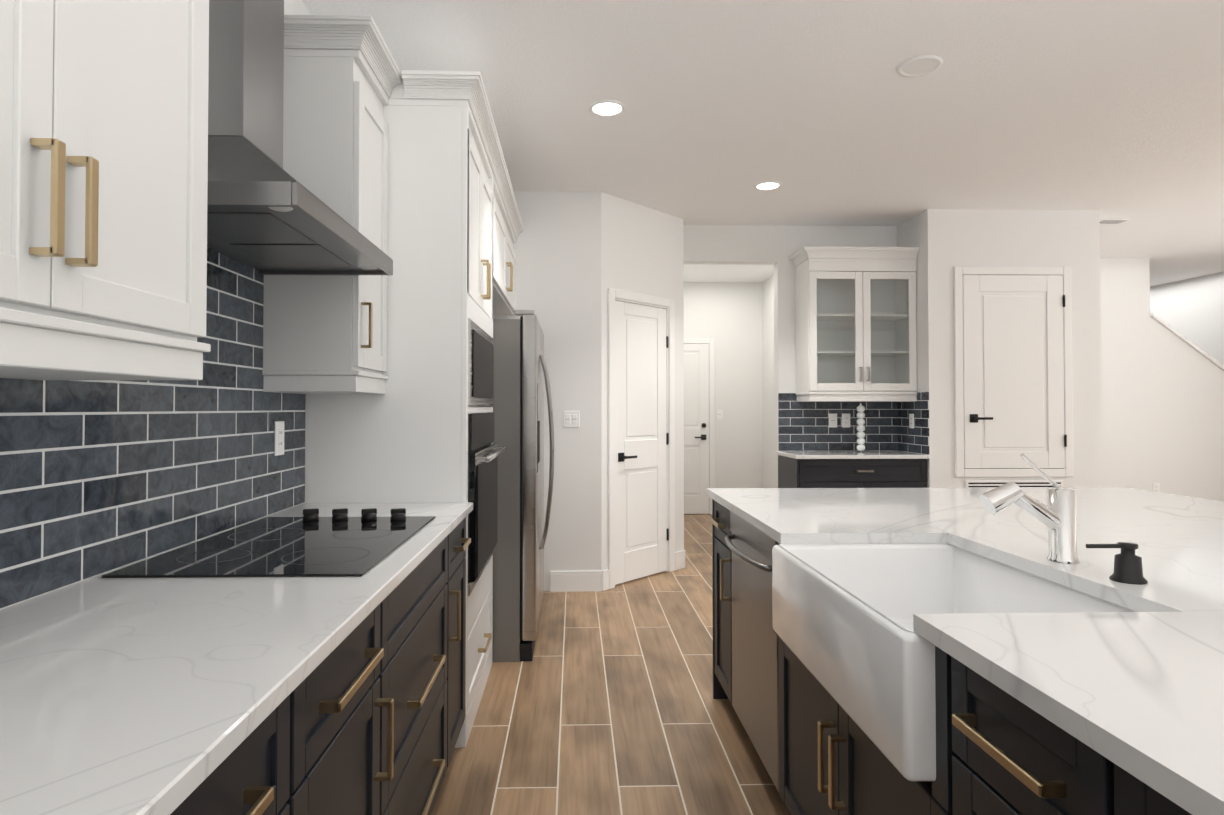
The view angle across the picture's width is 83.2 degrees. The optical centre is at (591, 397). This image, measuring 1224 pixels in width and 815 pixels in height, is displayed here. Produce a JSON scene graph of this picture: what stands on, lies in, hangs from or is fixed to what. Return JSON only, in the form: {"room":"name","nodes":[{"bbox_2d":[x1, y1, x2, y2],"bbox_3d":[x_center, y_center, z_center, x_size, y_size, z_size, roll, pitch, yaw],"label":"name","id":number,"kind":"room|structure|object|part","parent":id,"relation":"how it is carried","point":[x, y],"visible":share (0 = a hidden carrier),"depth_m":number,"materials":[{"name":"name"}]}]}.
{"room":"kitchen","nodes":[
{"label":"kitchen","id":0,"kind":"room"},
{"bbox_2d":[0,0,310,609],"bbox_3d":[-1.095,-0.105,1.114,0.128,2.780,7.550,0,-1,-1],"label":"wall","id":1,"kind":"structure","parent":0,"point":[98,477],"depth_m":1.62,"materials":[{"name":"tile"}]},
{"bbox_2d":[0,0,210,351],"bbox_3d":[-0.877,-0.632,0.896,0.310,1.046,0.848,0,-1,-1],"label":"upper cabinet","id":2,"kind":"object","parent":1,"relation":"attached to","point":[103,175],"depth_m":1.03,"materials":[{"name":"white wood"}]},
{"bbox_2d":[207,0,392,274],"bbox_3d":[-0.843,-0.941,1.839,0.426,1.083,0.770,0,-1,-1],"label":"range hood","id":3,"kind":"object","parent":1,"relation":"attached to","point":[267,214],"visible":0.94,"depth_m":1.72,"materials":[{"name":"silver metal"}]},
{"bbox_2d":[262,40,391,379],"bbox_3d":[-0.915,-0.609,2.409,0.310,1.046,0.354,0,-1,-1],"label":"upper cabinet","id":4,"kind":"object","parent":1,"relation":"attached to","point":[316,327],"depth_m":2.24,"materials":[{"name":"white wood"}]},
{"bbox_2d":[493,160,523,318],"bbox_3d":[-0.782,0.071,4.101,0.659,2.518,1.344,0,-1,-1],"label":"upper cabinet","id":5,"kind":"object","parent":1,"relation":"attached to","point":[508,228],"visible":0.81,"depth_m":4.05,"materials":[{"name":"white wood"}]},
{"bbox_2d":[509,191,601,590],"bbox_3d":[-0.517,-0.048,4.845,1.175,2.780,0.120,0,-1,-1],"label":"wall","id":6,"kind":"structure","parent":0,"point":[558,249],"depth_m":4.80,"materials":[{"name":"white paint"}]},
{"bbox_2d":[431,514,789,814],"bbox_3d":[2.976,1.370,3.400,8.450,0.100,12.200,0,-1,-1],"label":"floor","id":7,"kind":"structure","parent":0,"point":[603,703],"depth_m":2.79,"materials":[{"name":"brown tile"}]},
{"bbox_2d":[180,666,323,814],"bbox_3d":[-0.724,0.837,0.687,0.605,0.883,0.698,0,-1,-1],"label":"base cabinet","id":8,"kind":"object","parent":7,"relation":"on","point":[278,772],"depth_m":0.95,"materials":[{"name":"grey wood"}]},
{"bbox_2d":[320,598,391,814],"bbox_3d":[-0.736,0.844,1.172,0.605,0.883,0.520,0,-1,-1],"label":"base cabinet","id":9,"kind":"object","parent":7,"relation":"on","point":[357,678],"depth_m":1.31,"materials":[{"name":"grey wood"}]},
{"bbox_2d":[305,70,505,747],"bbox_3d":[-0.744,0.054,2.978,0.680,2.518,0.898,0,-1,-1],"label":"tall cabinet","id":10,"kind":"object","parent":7,"relation":"on","point":[421,430],"visible":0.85,"depth_m":2.59,"materials":[{"name":"painted wood"},{"name":"brushed brass"}]},
{"bbox_2d":[388,530,455,814],"bbox_3d":[-0.752,0.854,1.815,0.605,0.883,0.890,0,-1,-1],"label":"base cabinet","id":11,"kind":"object","parent":7,"relation":"on","point":[424,608],"depth_m":1.86,"materials":[{"name":"grey wood"}]},
{"bbox_2d":[0,502,472,814],"bbox_3d":[-0.704,0.375,0.399,0.632,0.030,4.354,0,-1,-1],"label":"countertop","id":12,"kind":"structure","parent":11,"relation":"on","point":[119,696],"depth_m":0.93,"materials":[{"name":"white stone"}]},
{"bbox_2d":[96,503,439,577],"bbox_3d":[-0.759,0.361,1.821,0.538,0.039,0.770,0,-1,-1],"label":"cooktop","id":13,"kind":"object","parent":12,"relation":"in","point":[305,540],"depth_m":1.74,"materials":[{"name":"black glass"}]},
{"bbox_2d":[456,518,470,741],"bbox_3d":[-0.767,0.862,2.382,0.605,0.883,0.370,0,-1,-1],"label":"base cabinet","id":14,"kind":"object","parent":7,"relation":"on","point":[462,542],"depth_m":2.48,"materials":[{"name":"grey wood"}]},
{"bbox_2d":[492,310,553,661],"bbox_3d":[-0.644,0.445,3.896,0.869,1.765,0.905,0,-1,-1],"label":"fridge","id":15,"kind":"object","parent":7,"relation":"on","point":[520,371],"visible":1,"depth_m":3.45,"materials":[{"name":"silver metal"}]},
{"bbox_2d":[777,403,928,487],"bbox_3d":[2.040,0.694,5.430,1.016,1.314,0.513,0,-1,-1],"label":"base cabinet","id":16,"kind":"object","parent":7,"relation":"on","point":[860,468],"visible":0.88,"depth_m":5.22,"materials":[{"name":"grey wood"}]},
{"bbox_2d":[777,451,928,458],"bbox_3d":[2.040,0.452,5.438,1.016,0.030,0.504,0,-1,-1],"label":"countertop","id":17,"kind":"structure","parent":16,"relation":"on","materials":[{"name":"stone"}]},
{"bbox_2d":[706,493,1213,814],"bbox_3d":[1.332,0.839,0.805,1.608,0.882,4.479,0,-1,-1],"label":"kitchen island","id":18,"kind":"object","parent":7,"relation":"on","point":[846,709],"depth_m":1.33,"materials":[{"name":"grey"}]},
{"bbox_2d":[706,487,1223,814],"bbox_3d":[1.501,0.381,0.802,1.871,0.030,4.510,0,-1,-1],"label":"island countertop","id":19,"kind":"structure","parent":18,"relation":"on","point":[1147,684],"depth_m":1.15,"materials":[{"name":"white stone"}]},
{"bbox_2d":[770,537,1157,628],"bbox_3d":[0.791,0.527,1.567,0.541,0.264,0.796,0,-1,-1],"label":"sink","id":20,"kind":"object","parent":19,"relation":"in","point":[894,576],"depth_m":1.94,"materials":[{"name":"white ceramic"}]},
{"bbox_2d":[974,453,1089,564],"bbox_3d":[1.012,0.254,1.591,0.219,0.248,0.062,0,-1,-1],"label":"faucet","id":21,"kind":"object","parent":19,"relation":"on","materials":[{"name":"silver metal"}]},
{"bbox_2d":[1086,542,1147,584],"bbox_3d":[1.072,0.337,1.409,0.116,0.077,0.062,0,-1,-1],"label":"soap dispenser","id":22,"kind":"object","parent":19,"relation":"on","point":[1128,570],"depth_m":1.40,"materials":[{"name":"black"}]},
{"bbox_2d":[601,192,683,569],"bbox_3d":[0.361,-0.043,5.191,0.120,2.780,0.968,-1,-1,44],"label":"wall","id":23,"kind":"structure","parent":0,"point":[641,249],"depth_m":5.16,"materials":[{"name":"white paint"}]},
{"bbox_2d":[683,225,683,292],"bbox_3d":[0.641,-0.016,6.964,0.120,2.780,2.760,0,-1,-1],"label":"wall","id":24,"kind":"structure","parent":0,"point":[683,225],"depth_m":5.69,"materials":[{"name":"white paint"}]},
{"bbox_2d":[274,55,1159,591],"bbox_3d":[2.974,-0.050,4.737,8.188,2.780,7.090,0,-1,-1],"label":"trim","id":25,"kind":"structure","parent":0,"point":[1012,355],"depth_m":5.21,"materials":[{"name":"white wood"}]},
{"bbox_3d":[3.347,1.298,6.559,7.350,0.140,3.426,0,-1,-1],"label":"baseboard trim","id":26,"kind":"part","parent":25,"relation":"part of","materials":[{"name":"white wood"}]},
{"bbox_3d":[0.361,0.289,5.132,0.591,2.114,0.591,0,-1,-1],"label":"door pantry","id":27,"kind":"part","parent":25,"relation":"part of","materials":[{"name":"white wood"}]},
{"bbox_3d":[1.006,0.342,8.190,0.934,2.102,0.077,0,-1,-1],"label":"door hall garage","id":28,"kind":"part","parent":25,"relation":"part of","materials":[{"name":"white wood"}]},
{"bbox_2d":[302,0,1223,286],"bbox_3d":[2.976,-1.510,3.444,8.450,0.100,12.200,0,-1,-1],"label":"ceiling","id":29,"kind":"structure","parent":0,"point":[822,112],"depth_m":3.44,"materials":[{"name":"white paint"}]},
{"bbox_2d":[1099,219,1129,223],"bbox_3d":[4.198,-1.423,5.564,0.220,0.009,0.120,0,-1,-1],"label":"air vent","id":30,"kind":"object","parent":29,"relation":"attached to","point":[1104,221],"depth_m":5.55,"materials":[{"name":"white metal"}]},
{"bbox_2d":[684,225,895,487],"bbox_3d":[1.698,-0.035,5.746,1.930,2.780,0.128,0,-1,-1],"label":"wall","id":31,"kind":"structure","parent":0,"point":[750,326],"depth_m":5.77,"materials":[{"name":"white paint"}]},
{"bbox_2d":[789,246,919,401],"bbox_3d":[2.093,-0.567,5.515,0.906,1.198,0.384,0,-1,-1],"label":"upper cabinet","id":32,"kind":"object","parent":31,"relation":"attached to","point":[855,323],"visible":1,"depth_m":5.39,"materials":[{"name":"white wood"}]},
{"bbox_2d":[848,228,855,246],"bbox_3d":[2.149,-0.014,7.102,0.120,2.780,2.560,0,-1,-1],"label":"wall","id":33,"kind":"structure","parent":0,"point":[851,231],"depth_m":5.72,"materials":[{"name":"white paint"}]},
{"bbox_2d":[896,216,929,454],"bbox_3d":[2.606,-0.039,5.453,0.128,2.780,0.480,0,-1,-1],"label":"wall","id":34,"kind":"structure","parent":0,"point":[916,439],"depth_m":5.47,"materials":[{"name":"tile"}]},
{"bbox_2d":[916,209,1087,487],"bbox_3d":[3.150,-0.042,5.287,1.190,2.780,0.120,0,-1,-1],"label":"wall","id":35,"kind":"structure","parent":0,"point":[946,239],"depth_m":5.24,"materials":[{"name":"white paint"}]},
{"bbox_2d":[965,480,1062,487],"bbox_3d":[3.201,0.887,5.205,0.750,0.520,0.015,0,-1,-1],"label":"air vent","id":36,"kind":"object","parent":35,"relation":"attached to","point":[977,483],"depth_m":5.20,"materials":[{"name":"white metal"}]},
{"bbox_2d":[1084,210,1107,486],"bbox_3d":[3.806,-0.030,6.048,0.120,2.780,1.610,0,-1,-1],"label":"wall","id":37,"kind":"structure","parent":0,"point":[1095,398],"depth_m":5.25,"materials":[{"name":"white paint"}]},
{"bbox_2d":[1104,258,1223,501],"bbox_3d":[5.368,-0.016,6.973,3.290,2.780,0.180,0,-1,-1],"label":"wall","id":38,"kind":"structure","parent":0,"point":[1187,404],"depth_m":6.92,"materials":[{"name":"white paint"}]},
{"bbox_2d":[1152,271,1223,365],"bbox_3d":[7.150,-0.069,3.527,0.100,2.780,12.200,0,-1,-1],"label":"wall","id":39,"kind":"structure","parent":0,"point":[1194,307],"depth_m":7.94,"materials":[{"name":"white paint"}]}
]}

